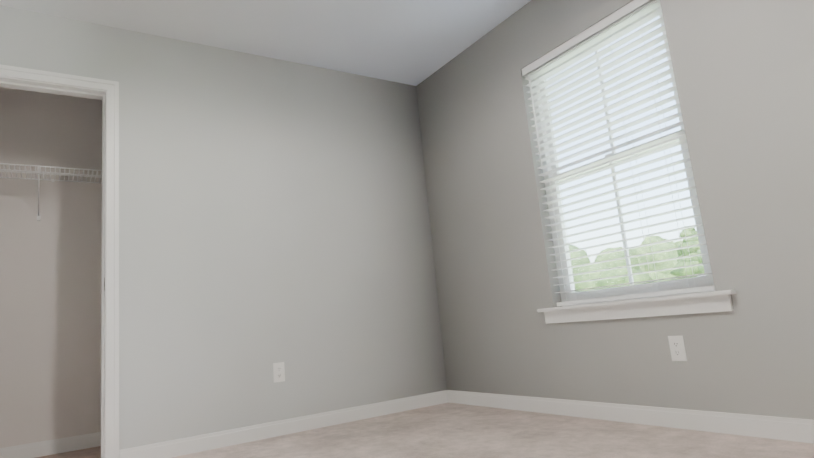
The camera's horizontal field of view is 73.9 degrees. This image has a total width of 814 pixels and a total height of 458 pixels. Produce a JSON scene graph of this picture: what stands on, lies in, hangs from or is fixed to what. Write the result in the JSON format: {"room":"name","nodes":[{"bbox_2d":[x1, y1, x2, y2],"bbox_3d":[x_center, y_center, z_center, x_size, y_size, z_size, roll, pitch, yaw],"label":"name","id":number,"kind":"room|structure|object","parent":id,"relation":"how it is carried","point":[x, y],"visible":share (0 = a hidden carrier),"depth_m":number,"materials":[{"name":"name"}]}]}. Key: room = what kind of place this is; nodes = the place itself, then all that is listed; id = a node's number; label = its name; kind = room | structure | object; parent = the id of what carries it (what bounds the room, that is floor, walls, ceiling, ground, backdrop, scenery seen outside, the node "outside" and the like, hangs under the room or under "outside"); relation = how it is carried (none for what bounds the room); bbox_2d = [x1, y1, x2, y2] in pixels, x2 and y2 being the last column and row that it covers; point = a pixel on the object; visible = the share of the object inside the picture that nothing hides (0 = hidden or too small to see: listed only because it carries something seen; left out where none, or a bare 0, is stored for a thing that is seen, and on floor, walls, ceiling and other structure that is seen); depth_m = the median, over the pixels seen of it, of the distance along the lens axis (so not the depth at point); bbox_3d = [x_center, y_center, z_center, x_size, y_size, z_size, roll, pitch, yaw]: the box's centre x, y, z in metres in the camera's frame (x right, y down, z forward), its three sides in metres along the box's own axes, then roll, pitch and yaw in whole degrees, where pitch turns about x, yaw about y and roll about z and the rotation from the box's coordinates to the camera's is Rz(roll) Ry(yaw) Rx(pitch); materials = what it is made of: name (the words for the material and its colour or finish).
{"room":"empty bedroom","nodes":[
{"label":"empty bedroom","id":0,"kind":"room"},
{"bbox_2d":[0,87,101,447],"bbox_3d":[-2.407,0.190,3.499,1.950,2.440,0.100,1,-12,-33],"label":"wall","id":1,"kind":"structure","parent":0,"point":[50,316],"depth_m":3.49,"materials":[{"name":"paint"}]},
{"bbox_2d":[0,432,100,457],"bbox_3d":[-2.267,1.334,3.249,1.750,0.085,0.013,1,-12,-33],"label":"baseboard","id":2,"kind":"structure","parent":1,"relation":"attached to","point":[49,447],"depth_m":3.31,"materials":[{"name":"white paint"}]},
{"bbox_2d":[0,163,101,220],"bbox_3d":[-2.332,-0.223,3.396,1.742,0.281,0.310,1,-12,-33],"label":"wire shelf","id":3,"kind":"object","parent":1,"relation":"attached to","point":[38,172],"visible":0.48,"depth_m":3.42,"materials":[{"name":"white metal"}]},
{"bbox_2d":[0,5,446,449],"bbox_3d":[-1.299,0.035,3.215,3.791,2.440,0.120,1,-12,-33],"label":"wall","id":4,"kind":"structure","parent":0,"point":[272,211],"depth_m":3.37,"materials":[{"name":"paint"}]},
{"bbox_2d":[0,64,118,457],"bbox_3d":[-1.988,0.190,2.722,0.940,2.095,0.149,1,-12,-33],"label":"door frame","id":5,"kind":"structure","parent":4,"relation":"attached to","point":[106,92],"depth_m":2.91,"materials":[{"name":"white paint"}]},
{"bbox_2d":[273,362,284,382],"bbox_3d":[-0.776,0.870,3.282,0.070,0.114,0.008,1,-12,-33],"label":"wall outlet","id":6,"kind":"object","parent":4,"relation":"attached to","point":[279,372],"visible":1,"depth_m":3.28,"materials":[{"name":"white plastic"}]},
{"bbox_2d":[119,390,447,457],"bbox_3d":[-0.592,1.188,3.323,2.086,0.085,0.013,1,-12,-33],"label":"baseboard","id":7,"kind":"structure","parent":4,"relation":"attached to","point":[194,444],"depth_m":3.20,"materials":[{"name":"white paint"}]},
{"bbox_2d":[0,0,530,85],"bbox_3d":[-0.700,-1.496,2.253,3.891,0.120,4.700,1,-12,-33],"label":"ceiling","id":8,"kind":"structure","parent":0,"point":[413,42],"depth_m":3.35,"materials":[{"name":"paint"}]},
{"bbox_2d":[35,402,813,457],"bbox_3d":[-0.462,1.014,1.811,3.891,0.120,4.700,1,-12,-33],"label":"floor","id":9,"kind":"structure","parent":0,"point":[450,430],"depth_m":2.63,"materials":[{"name":"carpet"}]},
{"bbox_2d":[416,0,813,419],"bbox_3d":[0.981,-0.209,3.051,0.160,2.440,4.700,1,-12,-33],"label":"wall","id":10,"kind":"structure","parent":0,"point":[743,70],"depth_m":2.54,"materials":[{"name":"paint"}]},
{"bbox_2d":[522,0,714,306],"bbox_3d":[1.085,-0.360,2.891,0.166,1.471,0.923,1,-12,-33],"label":"window unit","id":11,"kind":"structure","parent":10,"relation":"in","point":[544,74],"depth_m":2.85,"materials":[{"name":"white plastic"}]},
{"bbox_2d":[448,390,813,443],"bbox_3d":[1.233,0.866,2.473,0.013,0.085,3.500,1,-12,-33],"label":"baseboard","id":12,"kind":"structure","parent":10,"relation":"attached to","point":[785,428],"depth_m":2.54,"materials":[{"name":"white paint"}]},
{"bbox_2d":[537,289,736,323],"bbox_3d":[1.105,0.404,2.723,0.121,0.088,1.093,1,-12,-33],"label":"window sill","id":13,"kind":"structure","parent":10,"relation":"attached to","point":[708,302],"depth_m":2.59,"materials":[{"name":"white paint"}]},
{"bbox_2d":[668,336,686,360],"bbox_3d":[1.239,0.548,2.479,0.008,0.114,0.070,1,-12,-33],"label":"wall outlet","id":14,"kind":"object","parent":10,"relation":"attached to","point":[677,348],"visible":1,"depth_m":2.48,"materials":[{"name":"white plastic"}]},
{"bbox_3d":[79.374,10.346,78.120,300.000,0.300,280.000,1,-12,-33],"label":"ground","id":15,"kind":"structure","parent":0,"visible":0},
{"bbox_2d":[568,226,704,291],"bbox_3d":[70.155,-0.371,99.761,110.105,35.053,93.388,1,-12,-33],"label":"trees","id":16,"kind":"object","parent":15,"relation":"on","point":[660,256],"depth_m":105.17,"materials":[{"name":"green plant"}]}
]}

